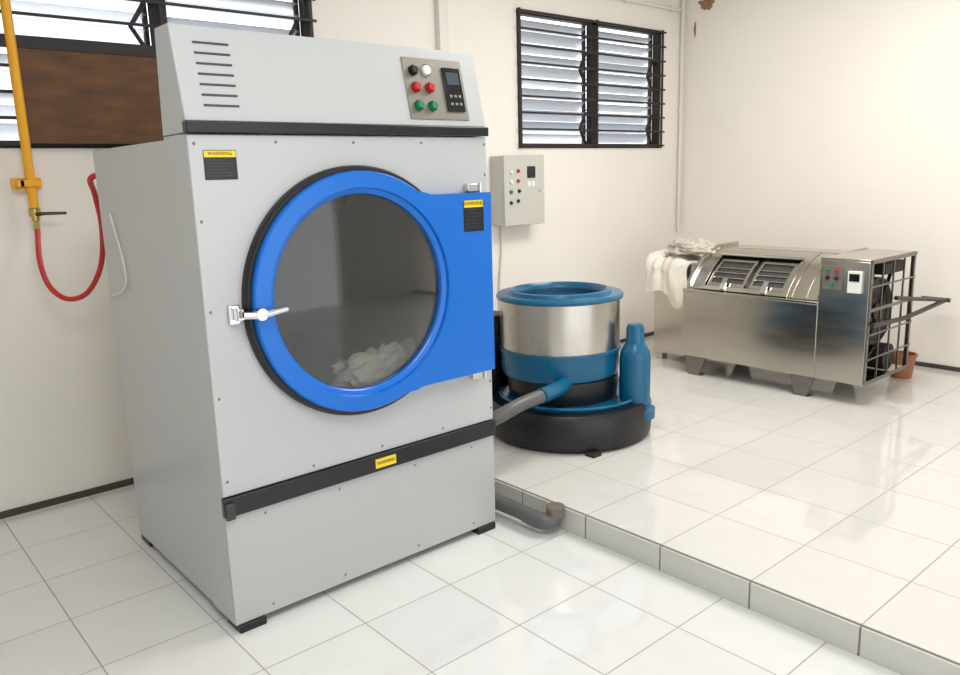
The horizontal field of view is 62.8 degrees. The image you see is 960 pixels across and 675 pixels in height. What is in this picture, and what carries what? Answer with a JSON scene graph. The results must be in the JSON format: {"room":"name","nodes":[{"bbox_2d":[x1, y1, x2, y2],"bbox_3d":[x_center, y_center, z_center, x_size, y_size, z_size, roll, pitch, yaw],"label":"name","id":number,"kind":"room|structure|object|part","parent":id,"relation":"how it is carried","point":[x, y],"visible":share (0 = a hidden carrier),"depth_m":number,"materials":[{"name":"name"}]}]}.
{"room":"laundry","nodes":[
{"label":"laundry","id":0,"kind":"room"},
{"bbox_2d":[0,0,680,511],"bbox_3d":[-1.676,-0.856,4.122,9.000,3.200,0.150,-12,15,-40],"label":"wall","id":1,"kind":"structure","parent":0,"point":[63,425],"depth_m":4.62,"materials":[{"name":"paint"}]},
{"bbox_2d":[0,0,66,220],"bbox_3d":[-2.070,-1.427,3.486,0.190,1.799,0.120,-12,15,-40],"label":"gas pipe","id":2,"kind":"object","parent":1,"relation":"attached to","point":[29,182],"visible":1,"depth_m":3.55,"materials":[{"name":"yellow metal"}]},
{"bbox_3d":[-1.991,-0.575,3.647,0.129,0.019,0.032,-7,13,-25],"label":"valve lever","id":3,"kind":"part","parent":2,"relation":"part of","materials":[{"name":"metal"}]},
{"bbox_2d":[33,173,104,301],"bbox_3d":[-1.771,-0.437,3.495,0.698,0.583,0.157,7,15,36],"label":"gas hose","id":4,"kind":"object","parent":2,"relation":"attached to","point":[91,177],"visible":0.83,"depth_m":3.61,"materials":[{"name":"red rubber"}]},
{"bbox_2d":[0,478,133,518],"bbox_3d":[-2.944,0.985,3.224,5.375,0.032,0.014,-12,15,-40],"label":"baseboard","id":5,"kind":"structure","parent":1,"relation":"attached to","point":[88,492],"depth_m":3.95,"materials":[{"name":"tile"}]},
{"bbox_2d":[0,0,316,147],"bbox_3d":[-1.630,-1.452,4.010,1.750,0.950,0.214,-12,15,-40],"label":"window","id":6,"kind":"structure","parent":1,"relation":"in","point":[80,91],"depth_m":3.76,"materials":[{"name":"wood"}]},
{"bbox_3d":[-1.990,-1.396,3.779,0.765,0.848,0.092,-12,15,-40],"label":"louvre pane","id":7,"kind":"part","parent":6,"relation":"part of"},
{"bbox_3d":[-1.702,-1.335,3.972,0.024,0.694,0.104,9,16,41],"label":"louvre lever","id":8,"kind":"part","parent":6,"relation":"part of","materials":[{"name":"metal"}]},
{"bbox_3d":[-1.346,-1.526,4.326,0.765,0.852,0.097,-12,15,-40],"label":"louvre pane","id":9,"kind":"part","parent":6,"relation":"part of","materials":[{"name":"glass"}]},
{"bbox_3d":[-1.057,-1.466,4.518,0.024,0.694,0.104,9,16,41],"label":"louvre lever","id":10,"kind":"part","parent":6,"relation":"part of","materials":[{"name":"metal"}]},
{"bbox_2d":[435,0,448,50],"bbox_3d":[-0.221,-1.195,5.215,0.075,3.059,0.044,-12,15,-40],"label":"conduit","id":11,"kind":"object","parent":1,"relation":"attached to","point":[441,6],"visible":0.02,"depth_m":5.03,"materials":[{"name":"white plastic"}]},
{"bbox_2d":[490,155,544,226],"bbox_3d":[0.272,-1.049,5.598,0.393,0.486,0.161,-12,15,-40],"label":"control box","id":12,"kind":"object","parent":1,"relation":"attached to","point":[516,181],"visible":1,"depth_m":5.51,"materials":[{"name":"metal"}]},
{"bbox_2d":[499,226,502,310],"bbox_3d":[0.162,-0.272,5.725,0.055,1.074,0.026,-12,15,-40],"label":"power cable","id":13,"kind":"object","parent":12,"relation":"hanging from","point":[501,257],"visible":0.56,"depth_m":5.67,"materials":[{"name":"white plastic"}]},
{"bbox_2d":[516,7,666,147],"bbox_3d":[0.856,-1.963,6.134,1.710,0.950,0.182,-12,15,-40],"label":"window","id":14,"kind":"structure","parent":1,"relation":"in","point":[595,127],"depth_m":6.09,"materials":[{"name":"metal"}]},
{"bbox_3d":[0.513,-1.908,5.899,0.745,0.829,0.096,-12,15,-40],"label":"louvre pane","id":15,"kind":"part","parent":14,"relation":"part of","materials":[{"name":"glass"}]},
{"bbox_3d":[0.794,-1.844,6.085,0.024,0.694,0.104,9,16,41],"label":"louvre lever","id":16,"kind":"part","parent":14,"relation":"part of","materials":[{"name":"metal"}]},
{"bbox_3d":[1.143,-2.028,6.434,0.745,0.841,0.095,-12,15,-40],"label":"louvre pane","id":17,"kind":"part","parent":14,"relation":"part of","materials":[{"name":"glass"}]},
{"bbox_3d":[1.424,-1.973,6.619,0.024,0.694,0.104,9,16,41],"label":"louvre lever","id":18,"kind":"part","parent":14,"relation":"part of","materials":[{"name":"metal"}]},
{"bbox_2d":[620,331,653,342],"bbox_3d":[0.445,0.188,6.076,3.603,0.030,0.012,-12,15,-40],"label":"baseboard","id":19,"kind":"structure","parent":1,"relation":"attached to","point":[649,333],"depth_m":6.94,"materials":[{"name":"tile"}]},
{"bbox_2d":[620,0,681,11],"bbox_3d":[0.811,-2.579,5.882,2.330,0.040,0.035,-12,15,-40],"label":"conduit","id":20,"kind":"object","parent":1,"relation":"attached to","point":[671,8],"visible":1,"depth_m":6.38,"materials":[{"name":"white plastic"}]},
{"bbox_2d":[676,0,684,229],"bbox_3d":[1.734,-2.027,6.789,0.027,2.179,0.028,-12,15,-40],"label":"conduit","id":21,"kind":"object","parent":1,"relation":"attached to","point":[682,1],"visible":1,"depth_m":6.80,"materials":[{"name":"white plastic"}]},
{"bbox_2d":[0,484,901,674],"bbox_3d":[-0.580,1.533,0.573,5.385,0.100,7.200,-12,15,-40],"label":"floor","id":22,"kind":"structure","parent":0,"point":[82,592],"depth_m":2.82,"materials":[{"name":"tile"}]},
{"bbox_2d":[93,23,495,633],"bbox_3d":[-0.723,-0.111,3.278,1.235,2.030,1.123,-12,15,-40],"label":"dryer","id":23,"kind":"object","parent":22,"relation":"on","point":[305,205],"visible":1,"depth_m":2.90,"materials":[{"name":"grey metal"}]},
{"bbox_3d":[-0.484,0.084,3.045,1.223,1.670,0.186,-12,15,-40],"label":"frame","id":24,"kind":"part","parent":23,"relation":"part of","materials":[{"name":"grey metal"}]},
{"bbox_3d":[-0.806,-0.073,2.579,0.040,0.065,0.011,-12,15,-40],"label":"latch plate","id":25,"kind":"part","parent":23,"relation":"part of","materials":[{"name":"silver metal"}]},
{"bbox_3d":[-0.699,-0.078,2.574,0.146,0.035,0.033,-8,13,-28],"label":"latch handle","id":26,"kind":"part","parent":23,"relation":"part of","materials":[{"name":"silver metal"}]},
{"bbox_3d":[-0.425,-0.135,2.922,1.223,1.191,0.013,-12,15,-40],"label":"panel","id":27,"kind":"part","parent":23,"relation":"part of","materials":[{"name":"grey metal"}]},
{"bbox_3d":[-0.400,0.716,3.098,1.223,0.405,0.013,-12,15,-40],"label":"panel","id":28,"kind":"part","parent":23,"relation":"part of","materials":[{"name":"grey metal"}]},
{"bbox_2d":[330,336,415,387],"bbox_3d":[-0.422,0.100,3.113,0.414,0.152,0.196,-12,15,-40],"label":"towel","id":29,"kind":"object","parent":23,"relation":"in","point":[373,365],"visible":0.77,"depth_m":3.04,"materials":[{"name":"white fabric"}]},
{"bbox_3d":[-0.431,-0.164,2.876,0.710,0.710,0.011,-12,15,-40],"label":"door glass","id":30,"kind":"part","parent":23,"relation":"part of","materials":[{"name":"clear glass"}]},
{"bbox_2d":[408,65,417,75],"bbox_3d":[-0.248,-1.004,2.953,0.040,0.041,0.029,-12,15,-40],"label":"switch","id":31,"kind":"object","parent":23,"relation":"attached to","point":[412,69],"depth_m":2.95,"materials":[{"name":"black paint"}]},
{"bbox_3d":[-0.170,-0.955,3.028,0.286,0.229,0.055,-12,15,-40],"label":"control plate","id":32,"kind":"part","parent":23,"relation":"part of","materials":[{"name":"silver metal"}]},
{"bbox_3d":[-0.143,-0.197,3.110,0.473,0.761,0.052,-12,15,-40],"label":"hinge plate","id":33,"kind":"part","parent":23,"relation":"part of","materials":[{"name":"blue plastic"}]},
{"bbox_2d":[493,390,564,529],"bbox_3d":[0.233,0.546,3.723,0.465,0.470,0.680,-12,15,-40],"label":"drain pipe","id":34,"kind":"object","parent":22,"relation":"on","point":[554,514],"visible":0.69,"depth_m":3.54,"materials":[{"name":"grey plastic"}]},
{"bbox_2d":[546,502,564,519],"bbox_3d":[0.331,0.759,3.444,0.082,0.050,0.081,-12,15,-40],"label":"socket","id":35,"kind":"object","parent":34,"relation":"attached to","point":[554,510],"depth_m":3.41,"materials":[{"name":"brown plastic"}]},
{"bbox_2d":[493,335,959,665],"bbox_3d":[2.811,0.787,3.436,3.615,0.208,7.200,-12,15,-40],"label":"floor","id":36,"kind":"structure","parent":0,"point":[842,500],"depth_m":3.64,"materials":[{"name":"tile"}]},
{"bbox_2d":[492,281,654,457],"bbox_3d":[0.516,0.120,4.452,0.957,0.815,0.977,-7,13,-24],"label":"centrifugal extractor","id":37,"kind":"object","parent":36,"relation":"on","point":[560,339],"visible":0.98,"depth_m":4.16,"materials":[{"name":"blue metal"}]},
{"bbox_3d":[0.050,0.082,4.619,0.230,0.465,0.230,-12,15,-40],"label":"motor","id":38,"kind":"part","parent":37,"relation":"part of","materials":[{"name":"black metal"}]},
{"bbox_2d":[537,378,572,403],"bbox_3d":[0.398,0.264,4.076,0.095,0.079,0.346,5,14,30],"label":"outlet","id":39,"kind":"object","parent":37,"relation":"attached to","point":[553,388],"depth_m":4.04,"materials":[{"name":"teal paint"}]},
{"bbox_3d":[0.442,-0.222,4.378,0.481,0.045,0.481,-12,15,-40],"label":"recessed lid","id":40,"kind":"part","parent":37,"relation":"part of","materials":[{"name":"teal paint"}]},
{"bbox_3d":[0.845,0.138,4.287,0.168,0.445,0.168,-12,15,-40],"label":"suspension post","id":41,"kind":"part","parent":37,"relation":"part of","materials":[{"name":"teal paint"}]},
{"bbox_2d":[494,479,959,674],"bbox_3d":[1.443,1.020,2.269,0.010,0.102,7.200,-12,15,-40],"label":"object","id":42,"kind":"structure","parent":36,"relation":"attached to","point":[892,654],"depth_m":2.78,"materials":[{"name":"tile"}]},
{"bbox_2d":[654,241,950,396],"bbox_3d":[2.177,-0.213,5.630,1.187,0.897,1.760,-12,15,-40],"label":"washing machine","id":43,"kind":"object","parent":36,"relation":"on","point":[807,314],"visible":0.99,"depth_m":5.07,"materials":[{"name":"metal"}]},
{"bbox_2d":[645,250,701,308],"bbox_3d":[1.518,-0.451,5.960,0.376,0.405,0.442,-12,15,-40],"label":"towel","id":44,"kind":"object","parent":43,"relation":"on","point":[666,272],"visible":0.93,"depth_m":5.88,"materials":[{"name":"white fabric"}]},
{"bbox_2d":[665,238,720,254],"bbox_3d":[1.605,-0.690,5.877,0.335,0.108,0.472,-12,15,-40],"label":"cloth","id":45,"kind":"object","parent":43,"relation":"on","point":[696,246],"visible":0.92,"depth_m":5.78,"materials":[{"name":"white fabric"}]},
{"bbox_3d":[1.709,-0.303,5.801,0.640,0.765,0.028,-12,15,-40],"label":"plate","id":46,"kind":"part","parent":43,"relation":"part of","materials":[{"name":"metal"}]},
{"bbox_3d":[1.760,-0.444,5.455,0.208,0.178,0.280,-12,15,-40],"label":"hatch door","id":47,"kind":"part","parent":43,"relation":"part of","materials":[{"name":"metal"}]},
{"bbox_3d":[1.784,-0.051,5.272,0.051,0.482,0.980,-12,15,-40],"label":"panel","id":48,"kind":"part","parent":43,"relation":"part of","materials":[{"name":"metal"}]},
{"bbox_2d":[706,257,800,284],"bbox_3d":[2.015,-0.208,5.448,0.620,0.705,0.920,-12,15,-40],"label":"tub","id":49,"kind":"object","parent":43,"relation":"in","point":[719,270],"depth_m":5.36,"materials":[{"name":"metal"}]},
{"bbox_3d":[1.849,-0.425,5.343,0.268,0.231,0.640,-12,15,-40],"label":"hatch frame","id":50,"kind":"part","parent":43,"relation":"part of","materials":[{"name":"metal"}]},
{"bbox_3d":[1.931,-0.556,5.391,0.022,0.022,0.620,-12,15,-40],"label":"hinge rod","id":51,"kind":"part","parent":43,"relation":"part of","materials":[{"name":"silver metal"}]},
{"bbox_3d":[1.958,-0.404,5.231,0.208,0.178,0.255,-12,15,-40],"label":"hatch door","id":52,"kind":"part","parent":43,"relation":"part of","materials":[{"name":"metal"}]},
{"bbox_3d":[2.131,-0.363,4.751,0.005,0.145,0.115,-12,15,-40],"label":"control plate","id":53,"kind":"part","parent":43,"relation":"part of","materials":[{"name":"grey metal"}]},
{"bbox_3d":[2.334,-0.174,5.095,0.640,0.765,0.028,-12,15,-40],"label":"plate","id":54,"kind":"part","parent":43,"relation":"part of","materials":[{"name":"metal"}]},
{"bbox_3d":[2.550,0.112,5.049,0.170,0.170,0.140,-12,15,-40],"label":"motor","id":55,"kind":"part","parent":43,"relation":"part of","materials":[{"name":"metal"}]},
{"bbox_3d":[2.699,-0.218,5.026,1.171,0.175,0.180,-12,15,-40],"label":"rail","id":56,"kind":"part","parent":43,"relation":"part of","materials":[{"name":"metal"}]},
{"bbox_2d":[890,350,917,378],"bbox_3d":[2.896,0.188,5.396,0.184,0.165,0.184,-12,15,-40],"label":"bucket","id":57,"kind":"object","parent":36,"relation":"on","point":[906,373],"visible":0.66,"depth_m":5.34,"materials":[{"name":"orange plastic"}]},
{"bbox_2d":[678,0,959,366],"bbox_3d":[4.136,-1.075,4.370,0.150,3.200,7.350,-12,15,-40],"label":"wall","id":58,"kind":"structure","parent":0,"point":[818,124],"depth_m":5.88,"materials":[{"name":"paint"}]},
{"bbox_2d":[698,0,714,9],"bbox_3d":[1.875,-2.771,6.510,0.003,0.120,0.164,-12,15,-40],"label":"stain","id":59,"kind":"object","parent":58,"relation":"attached to","point":[706,4],"depth_m":6.51,"materials":[{"name":"brown paint"}]},
{"bbox_2d":[915,361,959,371],"bbox_3d":[4.166,0.393,4.562,0.012,0.030,7.200,-12,15,-40],"label":"baseboard","id":60,"kind":"structure","parent":58,"relation":"attached to","point":[917,363],"depth_m":5.59,"materials":[{"name":"tile"}]},
{"label":"outside","id":61,"kind":"structure","parent":0,"visible":0},
{"bbox_2d":[0,102,625,143],"bbox_3d":[-1.805,-1.293,8.475,10.500,2.300,0.200,-12,15,-40],"label":"wall","id":62,"kind":"structure","parent":61,"point":[3,124],"depth_m":10.46,"materials":[{"name":"white paint"}]}
]}

